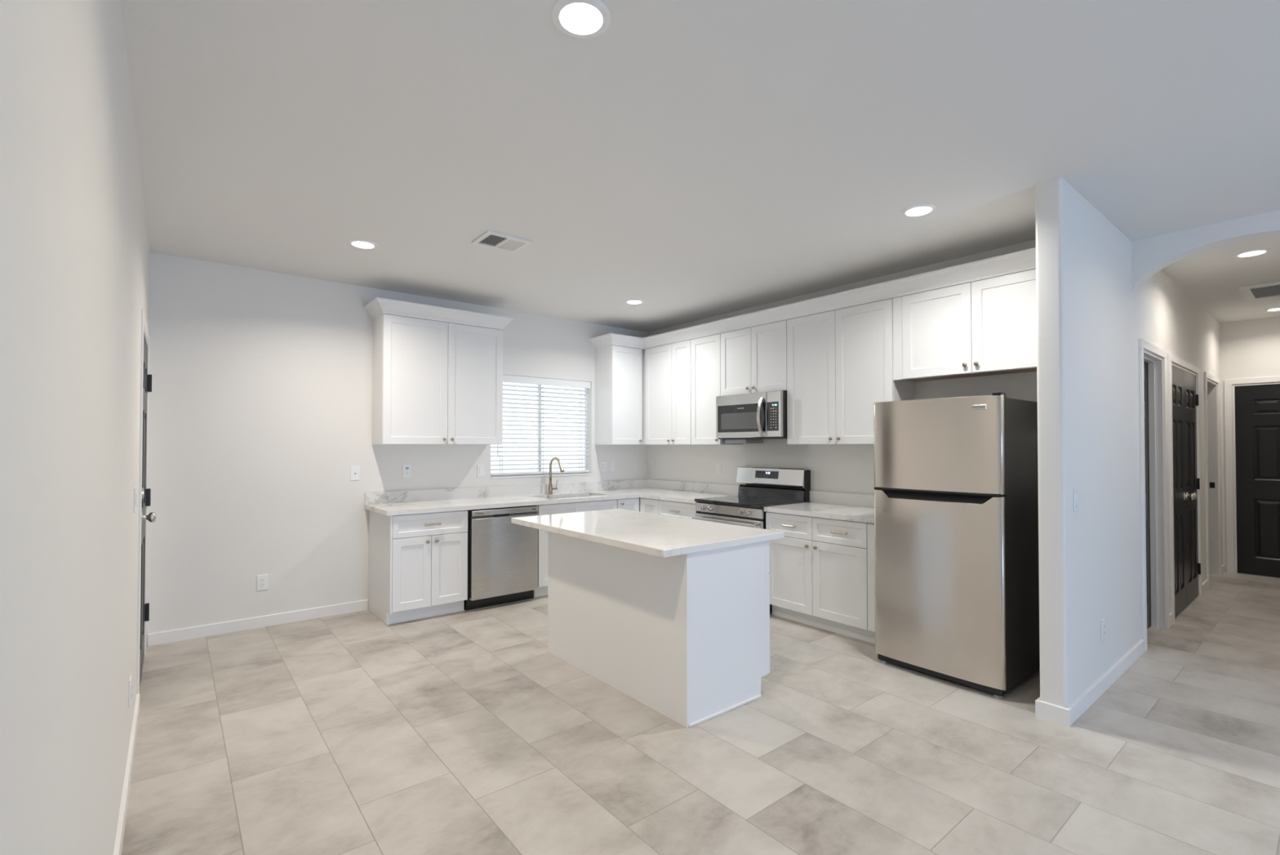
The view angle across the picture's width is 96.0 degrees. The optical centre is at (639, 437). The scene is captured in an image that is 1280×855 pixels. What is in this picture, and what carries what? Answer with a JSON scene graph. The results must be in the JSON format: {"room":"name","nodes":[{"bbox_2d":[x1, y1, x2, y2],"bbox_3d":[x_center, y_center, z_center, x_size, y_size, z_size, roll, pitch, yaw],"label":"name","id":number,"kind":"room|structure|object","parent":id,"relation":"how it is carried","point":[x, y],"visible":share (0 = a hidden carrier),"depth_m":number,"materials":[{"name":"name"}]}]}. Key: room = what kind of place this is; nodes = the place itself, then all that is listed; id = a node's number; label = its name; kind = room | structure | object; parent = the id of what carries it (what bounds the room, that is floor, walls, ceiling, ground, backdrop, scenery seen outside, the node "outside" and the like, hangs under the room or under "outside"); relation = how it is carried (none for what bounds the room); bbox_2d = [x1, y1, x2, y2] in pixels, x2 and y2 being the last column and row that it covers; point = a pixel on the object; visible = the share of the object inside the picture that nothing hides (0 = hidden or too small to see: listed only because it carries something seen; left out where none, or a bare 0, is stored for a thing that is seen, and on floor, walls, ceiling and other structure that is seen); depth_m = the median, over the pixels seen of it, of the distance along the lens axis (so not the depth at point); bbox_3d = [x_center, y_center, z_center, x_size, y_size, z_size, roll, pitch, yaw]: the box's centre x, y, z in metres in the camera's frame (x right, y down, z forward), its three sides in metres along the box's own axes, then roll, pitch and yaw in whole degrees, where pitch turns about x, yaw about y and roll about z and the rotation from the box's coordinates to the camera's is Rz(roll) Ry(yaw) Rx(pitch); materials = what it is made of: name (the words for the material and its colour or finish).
{"room":"kitchen","nodes":[
{"label":"kitchen","id":0,"kind":"room"},
{"bbox_2d":[0,0,150,854],"bbox_3d":[-0.533,0.021,0.332,0.140,2.724,9.300,1,-1,-39],"label":"wall","id":1,"kind":"structure","parent":0,"point":[75,253],"depth_m":0.94,"materials":[{"name":"white paint"}]},
{"bbox_2d":[113,693,139,854],"bbox_3d":[-0.091,1.335,-0.110,0.013,0.083,8.045,1,-1,-39],"label":"baseboard","id":2,"kind":"structure","parent":1,"relation":"attached to","point":[125,796],"depth_m":2.22,"materials":[{"name":"white paint"}]},
{"bbox_2d":[128,675,132,707],"bbox_3d":[-2.175,1.082,2.462,0.009,0.116,0.072,1,-1,-39],"label":"wall outlet","id":3,"kind":"object","parent":1,"relation":"attached to","point":[130,678],"visible":1,"depth_m":2.44,"materials":[{"name":"white plastic"}]},
{"bbox_2d":[130,681,132,700],"bbox_3d":[-2.173,1.082,2.464,0.003,0.068,0.034,1,-1,-39],"label":"receptacle","id":4,"kind":"object","parent":3,"relation":"attached to","point":[131,682],"depth_m":2.45,"materials":[{"name":"grey plastic"}]},
{"bbox_2d":[133,486,137,513],"bbox_3d":[-2.315,0.284,2.647,0.010,0.116,0.072,1,-1,-39],"label":"light switch","id":5,"kind":"object","parent":1,"relation":"attached to","point":[135,487],"visible":1,"depth_m":2.62,"materials":[{"name":"white plastic"}]},
{"bbox_2d":[137,309,155,693],"bbox_3d":[-2.990,0.374,3.414,0.208,2.102,1.034,1,-1,-39],"label":"door","id":6,"kind":"structure","parent":1,"relation":"in","point":[144,494],"depth_m":3.40,"materials":[{"name":"white paint"}]},
{"bbox_2d":[146,252,647,645],"bbox_3d":[-1.710,0.091,5.453,4.760,2.724,0.140,1,-1,-39],"label":"wall","id":7,"kind":"structure","parent":0,"point":[260,397],"depth_m":4.47,"materials":[{"name":"white paint"}]},
{"bbox_2d":[147,599,368,645],"bbox_3d":[-2.843,1.397,4.418,1.411,0.083,0.013,1,-1,-39],"label":"baseboard","id":8,"kind":"structure","parent":7,"relation":"attached to","point":[198,631],"depth_m":4.35,"materials":[{"name":"white paint"}]},
{"bbox_2d":[257,573,267,590],"bbox_3d":[-2.878,1.100,4.397,0.072,0.116,0.009,1,-1,-39],"label":"wall outlet","id":9,"kind":"object","parent":7,"relation":"attached to","point":[262,580],"visible":1,"depth_m":4.39,"materials":[{"name":"white plastic"}]},
{"bbox_2d":[259,577,265,586],"bbox_3d":[-2.877,1.100,4.395,0.034,0.068,0.003,1,-1,-39],"label":"receptacle","id":10,"kind":"object","parent":9,"relation":"attached to","point":[262,580],"depth_m":4.39,"materials":[{"name":"grey plastic"}]},
{"bbox_2d":[350,466,359,479],"bbox_3d":[-2.376,0.296,4.811,0.072,0.116,0.014,1,-1,-39],"label":"cable plate","id":11,"kind":"object","parent":7,"relation":"attached to","point":[354,470],"visible":1,"depth_m":4.81,"materials":[{"name":"white plastic"}]},
{"bbox_2d":[402,464,411,477],"bbox_3d":[-2.051,0.293,5.077,0.072,0.116,0.009,1,-1,-39],"label":"wall outlet","id":12,"kind":"object","parent":7,"relation":"attached to","point":[406,468],"visible":1,"depth_m":5.07,"materials":[{"name":"white plastic"}]},
{"bbox_2d":[404,466,408,475],"bbox_3d":[-2.050,0.293,5.076,0.034,0.068,0.003,1,-1,-39],"label":"receptacle","id":13,"kind":"object","parent":12,"relation":"attached to","point":[406,468],"depth_m":5.07,"materials":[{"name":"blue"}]},
{"bbox_2d":[364,297,513,444],"bbox_3d":[-1.748,-0.524,5.083,1.184,1.164,0.398,1,-1,-39],"label":"upper cabinet","id":14,"kind":"object","parent":7,"relation":"attached to","point":[437,371],"visible":1,"depth_m":4.92,"materials":[{"name":"white paint"}]},
{"bbox_2d":[476,464,484,476],"bbox_3d":[-1.520,0.314,5.508,0.072,0.116,0.010,1,-1,-39],"label":"light switch","id":15,"kind":"object","parent":7,"relation":"attached to","point":[480,467],"visible":1,"depth_m":5.50,"materials":[{"name":"white plastic"}]},
{"bbox_2d":[490,384,591,478],"bbox_3d":[-1.029,-0.110,6.001,1.175,1.020,0.141,1,-1,-39],"label":"window","id":16,"kind":"structure","parent":7,"relation":"in","point":[505,476],"depth_m":6.03,"materials":[{"name":"white plastic"}]},
{"bbox_2d":[490,374,591,475],"bbox_3d":[-1.010,-0.125,5.978,1.163,0.986,0.080,1,-1,-39],"label":"window blind","id":17,"kind":"object","parent":16,"relation":"attached to","point":[506,378],"visible":0.74,"depth_m":5.97,"materials":[{"name":"white plastic"}]},
{"bbox_2d":[364,479,738,504],"bbox_3d":[-0.653,0.515,5.268,3.102,0.100,1.467,1,-1,-39],"label":"backsplash","id":18,"kind":"structure","parent":7,"relation":"attached to","point":[393,496],"depth_m":5.78,"materials":[{"name":"stone"}]},
{"bbox_2d":[600,461,605,471],"bbox_3d":[-0.414,0.316,6.405,0.072,0.116,0.009,1,-1,-39],"label":"wall outlet","id":19,"kind":"object","parent":7,"relation":"attached to","point":[602,464],"visible":1,"depth_m":6.40,"materials":[{"name":"white plastic"}]},
{"bbox_2d":[609,460,614,471],"bbox_3d":[-0.312,0.317,6.486,0.072,0.116,0.010,1,-1,-39],"label":"light switch","id":20,"kind":"object","parent":7,"relation":"attached to","point":[611,463],"visible":1,"depth_m":6.48,"materials":[{"name":"white plastic"}]},
{"bbox_2d":[595,345,642,444],"bbox_3d":[-0.221,-0.455,6.348,0.426,1.059,0.354,1,-1,-39],"label":"upper cabinet","id":21,"kind":"object","parent":7,"relation":"attached to","point":[618,369],"visible":1,"depth_m":6.22,"materials":[{"name":"white paint"}]},
{"bbox_2d":[589,247,1035,349],"bbox_3d":[0.982,-1.057,4.841,0.529,0.106,4.224,1,-1,-39],"label":"crown molding","id":22,"kind":"structure","parent":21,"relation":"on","point":[1025,260],"depth_m":4.39,"materials":[{"name":"white paint"}]},
{"bbox_2d":[120,0,1279,332],"bbox_3d":[3.049,-1.362,3.254,9.380,0.120,9.600,1,-1,-39],"label":"ceiling","id":23,"kind":"structure","parent":0,"point":[691,160],"depth_m":2.50,"materials":[{"name":"white paint"}]},
{"bbox_2d":[347,239,377,248],"bbox_3d":[-1.848,-1.288,3.847,0.184,0.012,0.184,1,-1,-39],"label":"recessed light","id":24,"kind":"object","parent":23,"relation":"in","point":[359,243],"visible":1,"depth_m":3.83,"materials":[{"name":"white plastic"}]},
{"bbox_2d":[471,230,533,253],"bbox_3d":[-0.908,-1.288,3.799,0.310,0.013,0.260,1,-1,-39],"label":"ceiling vent","id":25,"kind":"object","parent":23,"relation":"in","point":[491,239],"visible":1,"depth_m":3.79,"materials":[{"name":"white metal"}]},
{"bbox_2d":[551,0,610,38],"bbox_3d":[-0.185,-1.316,1.811,0.184,0.012,0.184,1,-1,-39],"label":"recessed light","id":26,"kind":"object","parent":23,"relation":"in","point":[579,19],"visible":1,"depth_m":1.80,"materials":[{"name":"white plastic"}]},
{"bbox_2d":[624,298,644,304],"bbox_3d":[-0.052,-1.267,5.380,0.184,0.012,0.184,1,-1,-39],"label":"recessed light","id":27,"kind":"object","parent":23,"relation":"in","point":[632,301],"visible":1,"depth_m":5.35,"materials":[{"name":"white plastic"}]},
{"bbox_2d":[901,203,936,217],"bbox_3d":[1.593,-1.295,3.296,0.184,0.012,0.184,1,-1,-39],"label":"recessed light","id":28,"kind":"object","parent":23,"relation":"in","point":[918,210],"visible":1,"depth_m":3.28,"materials":[{"name":"white plastic"}]},
{"bbox_2d":[1232,248,1271,257],"bbox_3d":[4.269,-1.285,4.023,0.184,0.012,0.184,1,-1,-39],"label":"recessed light","id":29,"kind":"object","parent":23,"relation":"in","point":[1254,252],"visible":1,"depth_m":4.00,"materials":[{"name":"white plastic"}]},
{"bbox_2d":[1239,281,1279,300],"bbox_3d":[5.440,-1.268,4.923,0.580,0.022,0.405,1,-1,-39],"label":"ceiling vent","id":30,"kind":"object","parent":23,"relation":"in","point":[1268,290],"visible":1,"depth_m":4.96,"materials":[{"name":"white metal"}]},
{"bbox_2d":[1263,306,1279,311],"bbox_3d":[6.258,-1.263,5.661,0.184,0.012,0.184,1,-1,-39],"label":"recessed light","id":31,"kind":"object","parent":23,"relation":"in","point":[1276,308],"visible":1,"depth_m":5.66,"materials":[{"name":"white plastic"}]},
{"bbox_2d":[121,571,1279,854],"bbox_3d":[3.049,1.482,3.215,9.380,0.120,9.600,1,-1,-39],"label":"floor","id":32,"kind":"structure","parent":0,"point":[460,732],"depth_m":2.60,"materials":[{"name":"tile"}]},
{"bbox_2d":[368,510,467,624],"bbox_3d":[-1.847,1.020,4.808,0.614,0.848,0.666,1,-1,-39],"label":"base cabinet","id":33,"kind":"object","parent":32,"relation":"on","point":[418,562],"visible":0.98,"depth_m":4.58,"materials":[{"name":"white paint"}]},
{"bbox_2d":[364,479,738,515],"bbox_3d":[-0.653,0.533,5.268,3.102,0.136,1.467,1,-1,-39],"label":"countertop","id":34,"kind":"structure","parent":33,"relation":"on","point":[428,500],"depth_m":5.52,"materials":[{"name":"stone"}]},
{"bbox_2d":[547,457,564,493],"bbox_3d":[-0.825,0.383,5.830,0.107,0.380,0.275,1,-1,-39],"label":"kitchen faucet","id":35,"kind":"object","parent":34,"relation":"on","point":[551,488],"visible":1,"depth_m":5.88,"materials":[{"name":"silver metal"}]},
{"bbox_2d":[463,505,537,609],"bbox_3d":[-1.346,1.028,5.199,0.634,0.842,0.633,1,-1,-39],"label":"dishwasher","id":36,"kind":"object","parent":32,"relation":"on","point":[503,554],"visible":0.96,"depth_m":4.94,"materials":[{"name":"silver metal"}]},
{"bbox_2d":[533,498,617,597],"bbox_3d":[-0.758,1.032,5.697,0.882,0.848,0.656,1,-1,-39],"label":"base cabinet","id":37,"kind":"object","parent":32,"relation":"on","point":[571,507],"visible":0.09,"depth_m":5.27,"materials":[{"name":"white paint"}]},
{"bbox_2d":[616,497,640,511],"bbox_3d":[-0.059,1.040,6.263,0.914,0.848,0.656,1,-1,-39],"label":"base cabinet","id":38,"kind":"object","parent":32,"relation":"on","point":[630,504],"visible":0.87,"depth_m":5.85,"materials":[{"name":"white paint"}]},
{"bbox_2d":[547,531,769,727],"bbox_3d":[0.074,1.003,3.560,0.681,0.848,1.357,1,-1,-39],"label":"kitchen island","id":39,"kind":"object","parent":32,"relation":"on","point":[686,637],"visible":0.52,"depth_m":3.09,"materials":[{"name":"white paint"}]},
{"bbox_2d":[511,508,784,557],"bbox_3d":[-0.027,0.561,3.633,0.924,0.036,1.583,1,-1,-39],"label":"island countertop","id":40,"kind":"structure","parent":39,"relation":"on","point":[663,535],"depth_m":3.37,"materials":[{"name":"stone"}]},
{"bbox_2d":[640,497,696,519],"bbox_3d":[0.490,1.033,5.782,0.666,0.848,0.833,1,-1,-39],"label":"base cabinet","id":41,"kind":"object","parent":32,"relation":"on","point":[682,509],"visible":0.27,"depth_m":5.60,"materials":[{"name":"white paint"}]},
{"bbox_2d":[691,466,810,612],"bbox_3d":[0.972,0.850,5.134,0.734,1.156,0.772,1,-1,-39],"label":"stove","id":42,"kind":"object","parent":32,"relation":"on","point":[759,487],"visible":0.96,"depth_m":5.12,"materials":[{"name":"silver metal"}]},
{"bbox_2d":[694,494,806,508],"bbox_3d":[0.977,0.563,5.144,0.617,0.026,0.770,1,-1,-39],"label":"cooktop","id":43,"kind":"object","parent":42,"relation":"in","point":[738,501],"depth_m":5.06,"materials":[{"name":"black glass"}]},
{"bbox_2d":[765,511,875,643],"bbox_3d":[1.549,1.015,4.476,0.666,0.848,0.967,1,-1,-39],"label":"base cabinet","id":44,"kind":"object","parent":32,"relation":"on","point":[821,572],"visible":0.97,"depth_m":4.25,"materials":[{"name":"white paint"}]},
{"bbox_2d":[764,490,874,523],"bbox_3d":[1.563,0.522,4.482,0.647,0.136,0.989,1,-1,-39],"label":"countertop","id":45,"kind":"structure","parent":44,"relation":"on","point":[827,504],"depth_m":4.61,"materials":[{"name":"stone"}]},
{"bbox_2d":[873,391,1039,697],"bbox_3d":[2.046,0.592,3.667,0.835,1.672,0.750,1,-1,-39],"label":"refrigerator","id":46,"kind":"object","parent":32,"relation":"on","point":[957,566],"visible":0.98,"depth_m":3.34,"materials":[{"name":"grey metal"}]},
{"bbox_2d":[647,239,1037,502],"bbox_3d":[1.467,0.087,5.218,0.120,2.724,4.226,1,-1,-39],"label":"wall","id":47,"kind":"structure","parent":0,"point":[833,468],"depth_m":4.99,"materials":[{"name":"white paint"}]},
{"bbox_2d":[650,460,654,471],"bbox_3d":[0.149,0.325,6.738,0.009,0.116,0.072,1,-1,-39],"label":"wall outlet","id":48,"kind":"object","parent":47,"relation":"attached to","point":[652,462],"visible":1,"depth_m":6.73,"materials":[{"name":"white plastic"}]},
{"bbox_2d":[642,339,692,444],"bbox_3d":[0.288,-0.455,6.301,0.354,1.059,1.067,1,-1,-39],"label":"upper cabinet","id":49,"kind":"object","parent":47,"relation":"attached to","point":[666,368],"visible":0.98,"depth_m":6.08,"materials":[{"name":"white paint"}]},
{"bbox_2d":[690,333,742,444],"bbox_3d":[0.752,-0.463,5.729,0.354,1.059,0.401,1,-1,-39],"label":"upper cabinet","id":50,"kind":"object","parent":47,"relation":"attached to","point":[705,352],"visible":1,"depth_m":5.64,"materials":[{"name":"white paint"}]},
{"bbox_2d":[715,462,721,474],"bbox_3d":[0.807,0.319,5.927,0.009,0.116,0.072,1,-1,-39],"label":"wall outlet","id":51,"kind":"object","parent":47,"relation":"attached to","point":[717,464],"visible":1,"depth_m":5.92,"materials":[{"name":"white plastic"}]},
{"bbox_2d":[720,320,786,395],"bbox_3d":[1.119,-0.698,5.279,0.354,0.601,0.761,1,-1,-39],"label":"upper cabinet","id":52,"kind":"object","parent":47,"relation":"attached to","point":[753,359],"visible":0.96,"depth_m":5.15,"materials":[{"name":"white paint"}]},
{"bbox_2d":[715,390,786,443],"bbox_3d":[1.077,-0.174,5.237,0.458,0.443,0.756,1,-1,-39],"label":"microwave","id":53,"kind":"object","parent":52,"relation":"attached to","point":[753,417],"visible":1,"depth_m":5.09,"materials":[{"name":"silver metal"}]},
{"bbox_2d":[809,490,874,507],"bbox_3d":[1.807,0.507,4.680,0.020,0.100,0.989,1,-1,-39],"label":"backsplash","id":54,"kind":"structure","parent":47,"relation":"attached to","point":[817,496],"depth_m":4.81,"materials":[{"name":"stone"}]},
{"bbox_2d":[786,298,914,444],"bbox_3d":[1.650,-0.478,4.621,0.354,1.059,0.922,1,-1,-39],"label":"upper cabinet","id":55,"kind":"object","parent":47,"relation":"attached to","point":[840,362],"visible":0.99,"depth_m":4.49,"materials":[{"name":"white paint"}]},
{"bbox_2d":[893,268,1036,382],"bbox_3d":[2.276,-0.720,3.852,0.354,0.597,1.061,1,-1,-39],"label":"upper cabinet","id":56,"kind":"object","parent":47,"relation":"attached to","point":[988,326],"visible":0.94,"depth_m":3.78,"materials":[{"name":"white paint"}]},
{"bbox_2d":[1035,177,1222,707],"bbox_3d":[4.209,0.080,4.645,5.500,2.724,0.118,1,-1,-39],"label":"wall partition","id":57,"kind":"structure","parent":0,"point":[1091,324],"depth_m":3.17,"materials":[{"name":"white paint"}]},
{"bbox_2d":[1073,488,1079,511],"bbox_3d":[2.253,0.319,2.973,0.072,0.116,0.010,1,-1,-39],"label":"light switch","id":58,"kind":"object","parent":57,"relation":"attached to","point":[1076,491],"visible":1,"depth_m":2.96,"materials":[{"name":"white plastic"}]},
{"bbox_2d":[1035,638,1144,726],"bbox_3d":[2.698,1.383,3.402,1.635,0.083,0.144,1,-1,-39],"label":"baseboard","id":59,"kind":"structure","parent":57,"relation":"attached to","point":[1067,716],"depth_m":3.04,"materials":[{"name":"white paint"}]},
{"bbox_2d":[1101,617,1105,640],"bbox_3d":[2.624,1.083,3.264,0.072,0.116,0.009,1,-1,-39],"label":"wall outlet","id":60,"kind":"object","parent":57,"relation":"attached to","point":[1103,620],"visible":1,"depth_m":3.25,"materials":[{"name":"white plastic"}]},
{"bbox_2d":[1102,622,1105,635],"bbox_3d":[2.626,1.083,3.262,0.034,0.068,0.003,1,-1,-39],"label":"receptacle","id":61,"kind":"object","parent":60,"relation":"attached to","point":[1104,624],"depth_m":3.26,"materials":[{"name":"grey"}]},
{"bbox_2d":[1138,338,1169,651],"bbox_3d":[3.659,0.384,4.184,0.814,2.102,0.134,1,-1,-39],"label":"door","id":62,"kind":"structure","parent":57,"relation":"in","point":[1152,367],"depth_m":4.36,"materials":[{"name":"white paint"}]},
{"bbox_2d":[1169,612,1173,626],"bbox_3d":[4.072,1.397,4.431,0.144,0.083,0.013,1,-1,-39],"label":"baseboard","id":63,"kind":"structure","parent":57,"relation":"attached to","point":[1171,613],"depth_m":4.44,"materials":[{"name":"white paint"}]},
{"bbox_2d":[1167,352,1202,622],"bbox_3d":[4.642,0.395,4.948,1.364,2.102,0.184,1,-1,-39],"label":"door","id":64,"kind":"structure","parent":57,"relation":"in","point":[1184,395],"depth_m":4.89,"materials":[{"name":"black paint"}]},
{"bbox_2d":[1202,579,1208,593],"bbox_3d":[5.346,1.411,5.463,0.384,0.083,0.013,1,-1,-39],"label":"baseboard","id":65,"kind":"structure","parent":57,"relation":"attached to","point":[1205,584],"depth_m":5.46,"materials":[{"name":"white paint"}]},
{"bbox_2d":[1204,371,1222,587],"bbox_3d":[5.807,0.408,5.925,0.884,2.102,0.134,1,-1,-39],"label":"door","id":66,"kind":"structure","parent":57,"relation":"in","point":[1211,389],"depth_m":6.12,"materials":[{"name":"white paint"}]},
{"bbox_2d":[1222,564,1224,573],"bbox_3d":[6.284,1.422,6.223,0.238,0.083,0.013,1,-1,-39],"label":"baseboard","id":67,"kind":"structure","parent":57,"relation":"attached to","point":[1223,565],"depth_m":6.23,"materials":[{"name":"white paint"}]},
{"bbox_2d":[1131,209,1279,297],"bbox_3d":[4.855,0.042,1.903,0.140,2.724,4.956,1,-1,-39],"label":"wall","id":68,"kind":"structure","parent":0,"point":[1149,255],"depth_m":3.59,"materials":[{"name":"white paint"}]},
{"bbox_2d":[1219,316,1279,573],"bbox_3d":[6.747,0.098,5.976,0.120,2.724,1.244,1,-1,-39],"label":"wall","id":69,"kind":"structure","parent":0,"point":[1250,348],"depth_m":6.20,"materials":[{"name":"white paint"}]},
{"bbox_2d":[1224,376,1279,578],"bbox_3d":[6.719,0.409,5.959,0.180,2.102,0.934,1,-1,-39],"label":"door","id":70,"kind":"structure","parent":69,"relation":"in","point":[1254,419],"depth_m":6.15,"materials":[{"name":"black paint"}]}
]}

